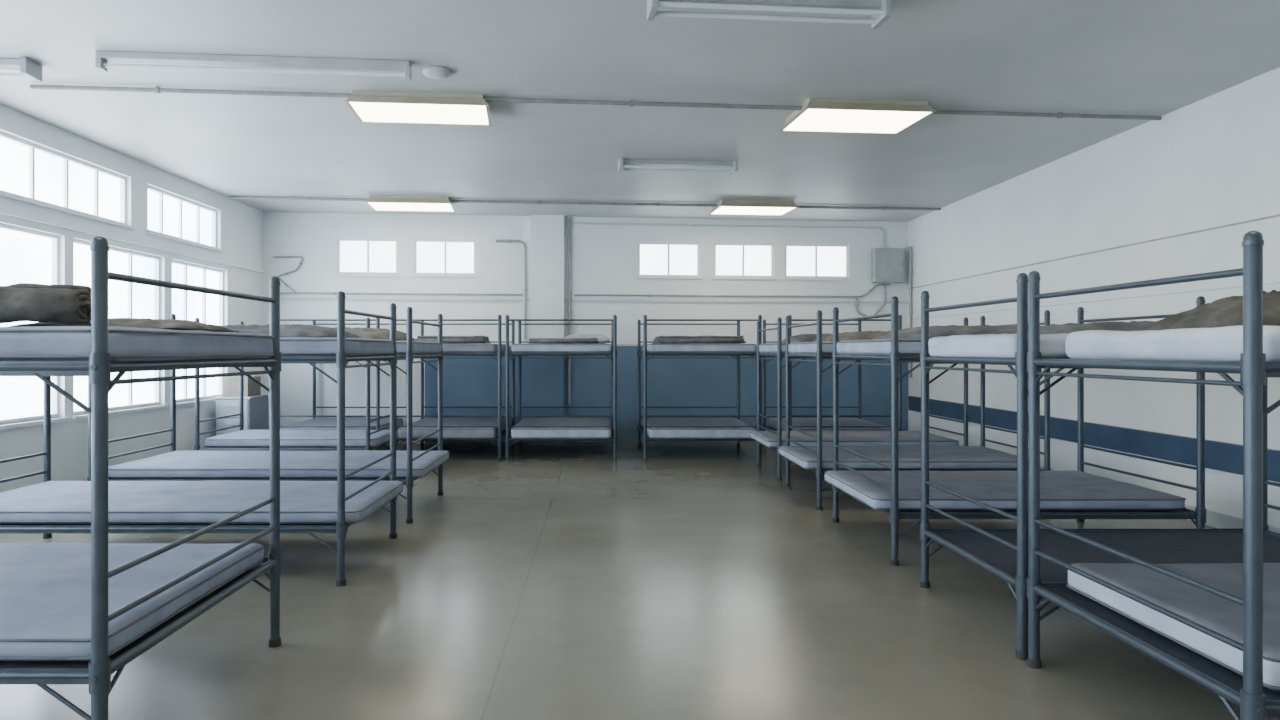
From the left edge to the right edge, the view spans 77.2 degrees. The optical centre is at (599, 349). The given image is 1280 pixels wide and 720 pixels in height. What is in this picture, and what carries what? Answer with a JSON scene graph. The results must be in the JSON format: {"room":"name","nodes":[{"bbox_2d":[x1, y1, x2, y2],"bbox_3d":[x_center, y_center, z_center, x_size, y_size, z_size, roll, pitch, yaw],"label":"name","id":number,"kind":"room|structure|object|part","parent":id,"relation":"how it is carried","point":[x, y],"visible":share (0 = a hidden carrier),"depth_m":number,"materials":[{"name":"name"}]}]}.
{"room":"barracks dormitory","nodes":[
{"label":"barracks dormitory","id":0,"kind":"room"},
{"bbox_2d":[0,104,262,492],"bbox_3d":[-5.210,-0.325,5.100,0.220,3.530,14.600,0,0,0],"label":"wall","id":1,"kind":"structure","parent":0,"point":[239,225],"depth_m":8.70,"materials":[{"name":"paint"}]},
{"bbox_2d":[0,223,69,428],"bbox_3d":[-5.138,-0.210,6.460,0.145,1.760,2.380,0,0,0],"label":"window","id":2,"kind":"structure","parent":1,"relation":"in","point":[26,255],"depth_m":7.23,"materials":[{"name":"glass"}]},
{"bbox_2d":[0,131,135,229],"bbox_3d":[-5.138,-1.595,7.300,0.145,0.570,2.860,0,0,0],"label":"window","id":3,"kind":"structure","parent":1,"relation":"in","point":[31,173],"depth_m":7.68,"materials":[{"name":"glass"}]},
{"bbox_2d":[72,239,168,418],"bbox_3d":[-5.138,-0.210,8.560,0.145,1.760,1.680,0,0,0],"label":"window","id":4,"kind":"structure","parent":1,"relation":"in","point":[125,299],"depth_m":8.79,"materials":[{"name":"glass"}]},
{"bbox_2d":[0,203,264,272],"bbox_3d":[-5.080,-1.200,5.050,0.040,0.080,14.100,0,0,0],"label":"trim","id":5,"kind":"structure","parent":1,"relation":"attached to","point":[5,209],"depth_m":8.34,"materials":[{"name":"paint"}]},
{"bbox_2d":[146,185,223,252],"bbox_3d":[-5.138,-1.595,9.885,0.145,0.570,1.790,0,0,0],"label":"window","id":6,"kind":"structure","parent":1,"relation":"in","point":[170,216],"depth_m":9.87,"materials":[{"name":"glass"}]},
{"bbox_2d":[172,260,223,405],"bbox_3d":[-5.138,-0.210,10.240,0.145,1.760,1.480,0,0,0],"label":"window","id":7,"kind":"structure","parent":1,"relation":"in","point":[186,305],"depth_m":10.34,"materials":[{"name":"glass"}]},
{"bbox_2d":[263,212,907,443],"bbox_3d":[-0.049,-0.325,12.676,10.261,3.530,0.200,0,0,-5],"label":"wall","id":8,"kind":"structure","parent":0,"point":[604,258],"depth_m":12.47,"materials":[{"name":"paint"}]},
{"bbox_2d":[273,256,302,292],"bbox_3d":[-4.725,-1.139,12.125,0.446,0.580,0.041,0,0,-5],"label":"conduit","id":9,"kind":"object","parent":8,"relation":"attached to","point":[301,257],"visible":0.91,"depth_m":12.12,"materials":[{"name":"grey metal"}]},
{"bbox_2d":[334,238,399,276],"bbox_3d":[-3.563,-1.420,12.282,0.975,0.580,0.115,0,0,-5],"label":"window","id":10,"kind":"structure","parent":8,"relation":"in","point":[355,256],"depth_m":12.32,"materials":[{"name":"glass"}]},
{"bbox_2d":[269,292,522,295],"bbox_3d":[-3.097,-0.860,12.271,3.815,0.039,0.041,0,0,-5],"label":"conduit","id":11,"kind":"object","parent":8,"relation":"attached to","point":[333,293],"visible":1,"depth_m":12.27,"materials":[{"name":"grey metal"}]},
{"bbox_2d":[412,239,477,276],"bbox_3d":[-2.396,-1.420,12.387,1.006,0.580,0.115,0,0,-5],"label":"window","id":12,"kind":"structure","parent":8,"relation":"in","point":[432,257],"depth_m":12.42,"materials":[{"name":"glass"}]},
{"bbox_2d":[496,239,526,339],"bbox_3d":[-1.378,-0.939,12.426,0.480,1.558,0.058,0,0,-5],"label":"conduit","id":13,"kind":"object","parent":8,"relation":"attached to","point":[509,240],"visible":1,"depth_m":12.43,"materials":[{"name":"grey metal"}]},
{"bbox_2d":[530,215,563,337],"bbox_3d":[-0.825,-1.095,12.445,0.522,1.990,0.120,0,0,-5],"label":"pilaster","id":14,"kind":"object","parent":8,"relation":"attached to","point":[546,231],"visible":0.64,"depth_m":12.39,"materials":[{"name":"paint"}]},
{"bbox_2d":[530,356,563,442],"bbox_3d":[-0.824,0.670,12.436,0.529,1.540,0.146,0,0,0],"label":"pilaster","id":15,"kind":"object","parent":8,"relation":"attached to","point":[546,374],"depth_m":12.39,"materials":[{"name":"blue paint"}]},
{"bbox_2d":[568,218,570,403],"bbox_3d":[-0.477,-0.610,12.507,0.061,2.900,0.064,0,0,0],"label":"conduit","id":16,"kind":"object","parent":8,"relation":"attached to","point":[569,219],"visible":1,"depth_m":12.49,"materials":[{"name":"grey metal"}]},
{"bbox_2d":[280,298,908,302],"bbox_3d":[-0.039,-0.777,12.562,10.161,0.035,0.030,0,0,-5],"label":"trim","id":17,"kind":"structure","parent":8,"relation":"attached to","point":[385,299],"depth_m":12.56,"materials":[{"name":"grey paint"}]},
{"bbox_2d":[509,344,756,345],"bbox_3d":[1.157,-0.080,12.666,7.741,0.040,0.035,0,0,-5],"label":"trim","id":18,"kind":"structure","parent":8,"relation":"attached to","point":[509,344],"depth_m":12.58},
{"bbox_2d":[425,346,907,443],"bbox_3d":[1.156,0.690,12.674,7.712,1.500,0.714,0,0,0],"label":"wainscot","id":19,"kind":"structure","parent":8,"relation":"attached to","point":[467,382],"depth_m":12.65,"materials":[{"name":"blue paint"}]},
{"bbox_2d":[636,242,701,278],"bbox_3d":[1.093,-1.420,12.701,1.054,0.580,0.115,0,0,-5],"label":"window","id":20,"kind":"structure","parent":8,"relation":"in","point":[656,260],"depth_m":12.74,"materials":[{"name":"glass"}]},
{"bbox_2d":[573,223,884,247],"bbox_3d":[2.103,-1.830,12.739,5.060,0.339,0.041,0,0,-5],"label":"conduit","id":21,"kind":"object","parent":8,"relation":"attached to","point":[730,225],"visible":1,"depth_m":12.74,"materials":[{"name":"grey metal"}]},
{"bbox_2d":[575,283,889,297],"bbox_3d":[2.153,-0.960,12.744,5.121,0.239,0.041,0,0,-5],"label":"conduit","id":22,"kind":"object","parent":8,"relation":"attached to","point":[883,284],"visible":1,"depth_m":12.73,"materials":[{"name":"grey metal"}]},
{"bbox_2d":[712,243,776,279],"bbox_3d":[2.301,-1.420,12.810,1.039,0.580,0.115,0,0,-5],"label":"window","id":23,"kind":"structure","parent":8,"relation":"in","point":[731,260],"depth_m":12.85,"materials":[{"name":"glass"}]},
{"bbox_2d":[783,244,851,279],"bbox_3d":[3.498,-1.420,12.918,1.124,0.580,0.115,0,0,-5],"label":"window","id":24,"kind":"structure","parent":8,"relation":"in","point":[802,261],"depth_m":12.96,"materials":[{"name":"glass"}]},
{"bbox_2d":[856,285,886,315],"bbox_3d":[4.388,-0.787,12.945,0.517,0.546,0.046,0,0,-5],"label":"conduit","id":25,"kind":"object","parent":8,"relation":"attached to","point":[885,293],"visible":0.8,"depth_m":12.94,"materials":[{"name":"grey metal"}]},
{"bbox_2d":[872,248,904,282],"bbox_3d":[4.657,-1.365,12.915,0.502,0.550,0.163,0,0,-5],"label":"electrical panel","id":26,"kind":"object","parent":8,"relation":"attached to","point":[888,264],"visible":1,"depth_m":12.85,"materials":[{"name":"grey metal"}]},
{"bbox_2d":[0,441,1279,719],"bbox_3d":[-0.040,1.515,5.600,10.620,0.150,15.600,0,0,0],"label":"floor","id":27,"kind":"structure","parent":0,"point":[566,580],"depth_m":4.31,"materials":[{"name":"concrete"}]},
{"bbox_2d":[0,236,280,719],"bbox_3d":[-2.906,0.540,3.217,2.717,1.800,1.433,0,0,0],"label":"bunk bed","id":28,"kind":"object","parent":27,"relation":"on","point":[71,613],"visible":1,"depth_m":2.84,"materials":[{"name":"metal"}]},
{"bbox_2d":[0,283,90,323],"bbox_3d":[-2.621,-0.186,2.962,1.440,0.201,0.280,0,0,-3],"label":"rolled blanket","id":29,"kind":"object","parent":28,"relation":"on","point":[56,303],"visible":1,"depth_m":2.91,"materials":[{"name":"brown fabric"}]},
{"bbox_2d":[8,318,238,331],"bbox_3d":[-1.951,-0.108,3.341,0.666,0.050,0.687,0,0,-6],"label":"blanket","id":30,"kind":"object","parent":28,"relation":"on","point":[172,324],"visible":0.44,"depth_m":3.12,"materials":[{"name":"grey fabric"}]},
{"bbox_3d":[-2.900,0.967,3.218,2.598,0.107,1.275,0,0,0],"label":"mattress","id":31,"kind":"part","parent":28,"relation":"part of","materials":[{"name":"grey fabric"}]},
{"bbox_3d":[-2.873,-0.020,3.217,2.652,0.130,1.276,0,0,0],"label":"mattress","id":32,"kind":"part","parent":28,"relation":"part of","materials":[{"name":"white fabric"}]},
{"bbox_2d":[0,291,403,586],"bbox_3d":[-2.873,0.540,5.515,2.783,1.800,1.298,0,0,0],"label":"bunk bed","id":33,"kind":"object","parent":27,"relation":"on","point":[48,507],"visible":0.67,"depth_m":5.04,"materials":[{"name":"metal"}]},
{"bbox_3d":[-2.840,1.032,5.515,2.718,0.107,1.140,0,0,0],"label":"mattress","id":34,"kind":"part","parent":33,"relation":"part of","materials":[{"name":"grey fabric"}]},
{"bbox_2d":[222,324,361,337],"bbox_3d":[-2.248,-0.132,5.487,1.063,0.098,0.961,0,0,0],"label":"blanket","id":35,"kind":"object","parent":33,"relation":"on","point":[286,330],"visible":0.38,"depth_m":5.21,"materials":[{"name":"grey fabric"}]},
{"bbox_3d":[-2.877,-0.020,5.517,2.653,0.130,1.143,0,0,0],"label":"mattress","id":36,"kind":"part","parent":33,"relation":"part of","materials":[{"name":"white fabric"}]},
{"bbox_2d":[214,394,267,435],"bbox_3d":[-4.800,1.028,10.739,0.480,0.825,0.662,0,0,0],"label":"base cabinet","id":37,"kind":"object","parent":27,"relation":"on","point":[255,407],"visible":0.55,"depth_m":10.43,"materials":[{"name":"grey metal"}]},
{"bbox_2d":[222,376,260,396],"bbox_3d":[-4.800,0.483,10.720,0.344,0.264,0.400,0,0,0],"label":"cardboard box","id":38,"kind":"object","parent":37,"relation":"on","point":[230,385],"visible":0.88,"depth_m":10.52,"materials":[{"name":"beige cardboard"}]},
{"bbox_2d":[87,307,448,523],"bbox_3d":[-2.872,0.540,7.300,2.784,1.800,1.348,0,0,0],"label":"bunk bed","id":39,"kind":"object","parent":27,"relation":"on","point":[179,465],"visible":0.55,"depth_m":6.84,"materials":[{"name":"metal"}]},
{"bbox_3d":[-2.841,1.030,7.301,2.721,0.110,1.191,0,0,0],"label":"mattress","id":40,"kind":"part","parent":39,"relation":"part of","materials":[{"name":"grey fabric"}]},
{"bbox_2d":[331,327,416,340],"bbox_3d":[-2.300,-0.147,7.299,1.140,0.128,0.876,0,0,0],"label":"blanket","id":41,"kind":"object","parent":39,"relation":"on","point":[373,333],"visible":0.23,"depth_m":7.01,"materials":[{"name":"grey fabric"}]},
{"bbox_3d":[-2.875,-0.022,7.300,2.648,0.134,1.192,0,0,0],"label":"mattress","id":42,"kind":"part","parent":39,"relation":"part of","materials":[{"name":"grey fabric"}]},
{"bbox_2d":[194,318,398,450],"bbox_3d":[-3.502,0.540,9.450,2.015,1.800,1.168,0,0,0],"label":"bunk bed","id":43,"kind":"object","parent":27,"relation":"on","point":[242,440],"visible":0.47,"depth_m":8.96,"materials":[{"name":"metal"}]},
{"bbox_3d":[-3.469,1.036,9.451,1.950,0.119,1.012,0,0,0],"label":"mattress","id":44,"kind":"part","parent":43,"relation":"part of","materials":[{"name":"grey fabric"}]},
{"bbox_2d":[268,315,406,449],"bbox_3d":[-3.605,0.490,11.232,1.478,1.900,1.734,0,0,0],"label":"bunk bed","id":45,"kind":"object","parent":27,"relation":"on","point":[352,422],"visible":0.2,"depth_m":10.70,"materials":[{"name":"metal"}]},
{"bbox_3d":[-3.604,1.083,11.200,1.320,0.155,1.670,0,0,0],"label":"mattress","id":46,"kind":"part","parent":45,"relation":"part of","materials":[{"name":"grey fabric"}]},
{"bbox_2d":[396,315,514,460],"bbox_3d":[-1.995,0.490,11.232,1.438,1.900,1.736,0,0,0],"label":"bunk bed","id":47,"kind":"object","parent":27,"relation":"on","point":[454,429],"visible":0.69,"depth_m":10.44,"materials":[{"name":"metal"}]},
{"bbox_3d":[-1.996,1.082,11.199,1.280,0.157,1.670,0,0,0],"label":"mattress","id":48,"kind":"part","parent":47,"relation":"part of","materials":[{"name":"grey fabric"}]},
{"bbox_2d":[416,335,490,343],"bbox_3d":[-2.000,-0.143,10.940,0.948,0.110,0.619,0,0,-1],"label":"folded blanket","id":49,"kind":"object","parent":47,"relation":"on","point":[446,339],"visible":0.84,"depth_m":10.66,"materials":[{"name":"grey fabric"}]},
{"bbox_3d":[-1.995,-0.026,11.224,1.278,0.132,1.622,0,0,0],"label":"mattress","id":50,"kind":"part","parent":47,"relation":"part of","materials":[{"name":"grey fabric"}]},
{"bbox_2d":[505,315,617,460],"bbox_3d":[-0.507,0.490,11.233,1.474,1.900,1.733,0,0,0],"label":"bunk bed","id":51,"kind":"object","parent":27,"relation":"on","point":[556,428],"visible":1,"depth_m":10.44,"materials":[{"name":"metal"}]},
{"bbox_3d":[-0.507,-0.024,11.224,1.316,0.129,1.619,0,0,0],"label":"mattress","id":52,"kind":"part","parent":51,"relation":"part of","materials":[{"name":"grey fabric"}]},
{"bbox_3d":[-0.507,1.081,11.200,1.316,0.159,1.668,0,0,0],"label":"mattress","id":53,"kind":"part","parent":51,"relation":"part of","materials":[{"name":"grey fabric"}]},
{"bbox_2d":[528,338,598,343],"bbox_3d":[-0.500,-0.126,10.940,0.948,0.075,0.619,0,0,-2],"label":"folded blanket","id":54,"kind":"object","parent":51,"relation":"on","point":[531,340],"visible":0.92,"depth_m":10.64,"materials":[{"name":"fabric"}]},
{"bbox_2d":[564,334,609,343],"bbox_3d":[-0.200,-0.162,11.700,0.700,0.147,0.420,0,0,0],"label":"pillow","id":55,"kind":"object","parent":51,"relation":"on","point":[602,339],"visible":0.59,"depth_m":11.53,"materials":[{"name":"fabric"}]},
{"bbox_2d":[637,315,761,460],"bbox_3d":[1.340,0.490,11.232,1.568,1.900,1.735,0,0,0],"label":"bunk bed","id":56,"kind":"object","parent":27,"relation":"on","point":[727,428],"visible":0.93,"depth_m":10.44,"materials":[{"name":"metal"}]},
{"bbox_2d":[652,335,745,343],"bbox_3d":[1.341,-0.142,10.940,1.198,0.108,0.619,0,0,-3],"label":"folded blanket","id":57,"kind":"object","parent":56,"relation":"on","point":[705,339],"visible":1,"depth_m":10.66,"materials":[{"name":"grey fabric"}]},
{"bbox_3d":[1.339,-0.026,11.224,1.413,0.132,1.624,0,0,0],"label":"mattress","id":58,"kind":"part","parent":56,"relation":"part of","materials":[{"name":"grey fabric"}]},
{"bbox_3d":[1.339,1.083,11.200,1.411,0.154,1.670,0,0,0],"label":"mattress","id":59,"kind":"part","parent":56,"relation":"part of","materials":[{"name":"grey fabric"}]},
{"bbox_2d":[698,334,734,335],"bbox_3d":[1.700,-0.161,11.700,0.700,0.146,0.420,0,0,0],"label":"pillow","id":60,"kind":"object","parent":56,"relation":"on","point":[703,334],"visible":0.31,"depth_m":11.56,"materials":[{"name":"fabric"}]},
{"bbox_2d":[762,315,901,445],"bbox_3d":[3.200,0.490,11.232,1.508,1.900,1.734,0,0,0],"label":"bunk bed","id":61,"kind":"object","parent":27,"relation":"on","point":[848,422],"visible":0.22,"depth_m":10.89,"materials":[{"name":"metal"}]},
{"bbox_3d":[3.201,1.083,11.201,1.353,0.154,1.672,0,0,0],"label":"mattress","id":62,"kind":"part","parent":61,"relation":"part of","materials":[{"name":"grey fabric"}]},
{"bbox_2d":[750,317,967,480],"bbox_3d":[2.953,0.540,9.375,2.203,1.800,1.218,0,0,0],"label":"bunk bed","id":63,"kind":"object","parent":27,"relation":"on","point":[770,439],"visible":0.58,"depth_m":8.93,"materials":[{"name":"metal"}]},
{"bbox_3d":[2.971,-0.021,9.376,2.041,0.132,1.062,0,0,0],"label":"mattress","id":64,"kind":"part","parent":63,"relation":"part of","materials":[{"name":"grey fabric"}]},
{"bbox_2d":[782,333,832,342],"bbox_3d":[2.799,-0.141,9.402,1.293,0.115,0.877,0,0,0],"label":"blanket","id":65,"kind":"object","parent":63,"relation":"on","point":[802,337],"visible":0.13,"depth_m":9.14,"materials":[{"name":"fabric"}]},
{"bbox_3d":[2.920,1.042,9.374,2.138,0.106,1.060,0,0,0],"label":"mattress","id":66,"kind":"part","parent":63,"relation":"part of","materials":[{"name":"grey fabric"}]},
{"bbox_2d":[778,310,1050,510],"bbox_3d":[2.953,0.540,7.805,2.203,1.800,1.278,0,0,0],"label":"bunk bed","id":67,"kind":"object","parent":27,"relation":"on","point":[818,459],"visible":0.58,"depth_m":7.37,"materials":[{"name":"metal"}]},
{"bbox_3d":[2.971,-0.019,7.805,2.044,0.129,1.121,0,0,0],"label":"mattress","id":68,"kind":"part","parent":67,"relation":"part of","materials":[{"name":"white fabric"}]},
{"bbox_2d":[813,331,890,341],"bbox_3d":[2.848,-0.137,7.804,1.404,0.107,0.872,0,0,0],"label":"blanket","id":69,"kind":"object","parent":67,"relation":"on","point":[864,335],"visible":0.19,"depth_m":7.53,"materials":[{"name":"fabric"}]},
{"bbox_3d":[2.920,1.042,7.805,2.138,0.107,1.119,0,0,0],"label":"mattress","id":70,"kind":"part","parent":67,"relation":"part of","materials":[{"name":"grey fabric"}]},
{"bbox_2d":[824,296,1205,565],"bbox_3d":[2.952,0.540,6.030,2.204,1.800,1.408,0,0,0],"label":"bunk bed","id":71,"kind":"object","parent":27,"relation":"on","point":[1080,495],"visible":0.66,"depth_m":5.51,"materials":[{"name":"metal"}]},
{"bbox_3d":[2.970,-0.020,6.029,2.038,0.129,1.251,0,0,0],"label":"mattress","id":72,"kind":"part","parent":71,"relation":"part of","materials":[{"name":"white fabric"}]},
{"bbox_2d":[872,325,1016,339],"bbox_3d":[2.851,-0.136,5.997,1.412,0.106,0.926,0,0,0],"label":"blanket","id":73,"kind":"object","parent":71,"relation":"on","point":[949,330],"visible":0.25,"depth_m":5.70,"materials":[{"name":"fabric"}]},
{"bbox_3d":[2.919,1.041,6.031,2.139,0.108,1.250,0,0,0],"label":"mattress","id":74,"kind":"part","parent":71,"relation":"part of","materials":[{"name":"grey fabric"}]},
{"bbox_2d":[920,273,1279,659],"bbox_3d":[3.000,0.540,4.300,2.109,1.800,1.188,0,0,0],"label":"bunk bed","id":75,"kind":"object","parent":27,"relation":"on","point":[1003,552],"visible":0.48,"depth_m":4.36,"materials":[{"name":"metal"}]},
{"bbox_3d":[2.972,-0.029,4.300,2.046,0.148,1.039,0,0,0],"label":"mattress","id":76,"kind":"part","parent":75,"relation":"part of","materials":[{"name":"white fabric"}]},
{"bbox_2d":[1014,321,1156,334],"bbox_3d":[2.951,-0.115,4.349,1.380,0.087,0.673,0,0,-6],"label":"blanket","id":77,"kind":"object","parent":75,"relation":"on","point":[1133,325],"visible":0.19,"depth_m":4.14,"materials":[{"name":"grey fabric"}]},
{"bbox_2d":[1027,231,1279,719],"bbox_3d":[3.000,0.540,3.030,2.109,1.800,1.288,0,0,0],"label":"bunk bed","id":78,"kind":"object","parent":27,"relation":"on","point":[1216,625],"visible":1,"depth_m":2.87,"materials":[{"name":"metal"}]},
{"bbox_3d":[3.024,-0.028,3.031,1.934,0.147,1.138,0,0,0],"label":"mattress","id":79,"kind":"part","parent":78,"relation":"part of","materials":[{"name":"white fabric"}]},
{"bbox_3d":[3.030,1.003,3.030,1.918,0.135,1.130,0,0,0],"label":"mattress","id":80,"kind":"part","parent":78,"relation":"part of","materials":[{"name":"grey fabric"}]},
{"bbox_2d":[1147,290,1279,329],"bbox_3d":[3.100,-0.162,3.220,1.522,0.183,0.559,0,0,0],"label":"blanket","id":81,"kind":"object","parent":78,"relation":"on","point":[1227,311],"visible":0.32,"depth_m":3.18,"materials":[{"name":"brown fabric"}]},
{"bbox_2d":[0,0,1279,221],"bbox_3d":[-0.040,-2.165,5.600,10.620,0.150,15.600,0,0,0],"label":"ceiling","id":82,"kind":"structure","parent":0,"point":[1108,57],"depth_m":6.39,"materials":[{"name":"paint"}]},
{"bbox_2d":[0,56,42,81],"bbox_3d":[-4.520,-2.030,5.750,0.860,0.119,0.200,0,0,-5],"label":"strip light","id":83,"kind":"object","parent":82,"relation":"attached to","point":[29,69],"visible":1,"depth_m":5.74,"materials":[{"name":"white metal"}]},
{"bbox_2d":[95,51,411,80],"bbox_3d":[-2.450,-2.030,5.720,2.160,0.119,0.101,0,0,-5],"label":"strip light","id":84,"kind":"object","parent":82,"relation":"attached to","point":[101,57],"visible":1,"depth_m":5.70,"materials":[{"name":"white metal"}]},
{"bbox_2d":[365,195,455,211],"bbox_3d":[-2.620,-2.040,11.150,1.150,0.100,0.700,0,0,-5],"label":"ceiling light","id":85,"kind":"object","parent":82,"relation":"attached to","point":[376,202],"depth_m":10.89,"materials":[{"name":"white plastic"}]},
{"bbox_2d":[345,91,491,125],"bbox_3d":[-1.500,-2.040,6.750,1.140,0.100,0.620,0,0,-5],"label":"ceiling light","id":86,"kind":"object","parent":82,"relation":"attached to","point":[368,106],"depth_m":6.61,"materials":[{"name":"white plastic"}]},
{"bbox_2d":[423,66,450,79],"bbox_3d":[-1.220,-2.064,5.980,0.210,0.052,0.210,0,0,0],"label":"smoke detector","id":87,"kind":"object","parent":82,"relation":"attached to","point":[433,72],"visible":1,"depth_m":5.92,"materials":[{"name":"white plastic"}]},
{"bbox_2d":[229,196,940,209],"bbox_3d":[-0.010,-2.060,11.249,9.984,0.055,0.938,0,0,0],"label":"conduit","id":88,"kind":"object","parent":82,"relation":"attached to","point":[293,198],"depth_m":11.21,"materials":[{"name":"grey metal"}]},
{"bbox_2d":[30,84,1161,119],"bbox_3d":[0.265,-2.060,6.684,9.433,0.050,0.885,0,0,0],"label":"conduit","id":89,"kind":"object","parent":82,"relation":"attached to","point":[157,90],"depth_m":6.63,"materials":[{"name":"grey metal"}]},
{"bbox_2d":[618,158,737,174],"bbox_3d":[0.860,-2.030,8.850,1.310,0.119,0.200,0,0,-5],"label":"strip light","id":90,"kind":"object","parent":82,"relation":"attached to","point":[731,167],"visible":1,"depth_m":8.81,"materials":[{"name":"grey metal"}]},
{"bbox_2d":[709,200,797,215],"bbox_3d":[2.180,-2.040,11.450,1.120,0.100,0.700,0,0,-5],"label":"ceiling light","id":91,"kind":"object","parent":82,"relation":"attached to","point":[724,207],"depth_m":11.20,"materials":[{"name":"white plastic"}]},
{"bbox_2d":[647,0,891,28],"bbox_3d":[1.000,-2.030,4.750,1.430,0.119,0.200,0,0,-5],"label":"strip light","id":92,"kind":"object","parent":82,"relation":"attached to","point":[880,11],"visible":1,"depth_m":4.72,"materials":[{"name":"grey metal"}]},
{"bbox_2d":[779,98,936,134],"bbox_3d":[2.220,-2.040,6.980,1.120,0.100,0.720,0,0,-5],"label":"ceiling light","id":93,"kind":"object","parent":82,"relation":"attached to","point":[818,115],"depth_m":6.83,"materials":[{"name":"white plastic"}]},
{"bbox_2d":[908,67,1279,528],"bbox_3d":[5.120,-0.325,5.550,0.200,3.530,15.500,0,0,0],"label":"wall","id":94,"kind":"structure","parent":0,"point":[1212,161],"depth_m":7.60,"materials":[{"name":"paint"}]},
{"bbox_2d":[909,246,912,376],"bbox_3d":[4.990,-0.610,12.850,0.061,2.100,0.064,0,0,0],"label":"conduit","id":95,"kind":"object","parent":94,"relation":"attached to","point":[910,248],"visible":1,"depth_m":12.83,"materials":[{"name":"grey metal"}]},
{"bbox_2d":[908,214,1279,288],"bbox_3d":[5.015,-0.994,5.500,0.010,0.014,15.000,0,0,0],"label":"trim","id":96,"kind":"structure","parent":94,"relation":"attached to","point":[1278,215],"depth_m":7.55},
{"bbox_2d":[909,396,1279,481],"bbox_3d":[4.997,0.855,7.450,0.045,0.230,10.900,0,0,0],"label":"wall stripe","id":97,"kind":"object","parent":94,"relation":"attached to","point":[1221,456],"depth_m":7.52,"materials":[{"name":"blue paint"}]},
{"bbox_2d":[916,282,1279,318],"bbox_3d":[5.017,-0.495,5.500,0.006,0.010,15.000,0,0,0],"label":"trim","id":98,"kind":"structure","parent":94,"relation":"attached to","point":[1277,282],"depth_m":7.62,"materials":[{"name":"grey metal"}]},
{"bbox_2d":[959,445,1279,532],"bbox_3d":[5.005,1.380,5.500,0.030,0.120,15.000,0,0,0],"label":"baseboard","id":99,"kind":"structure","parent":94,"relation":"attached to","point":[1214,519],"depth_m":6.42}
]}

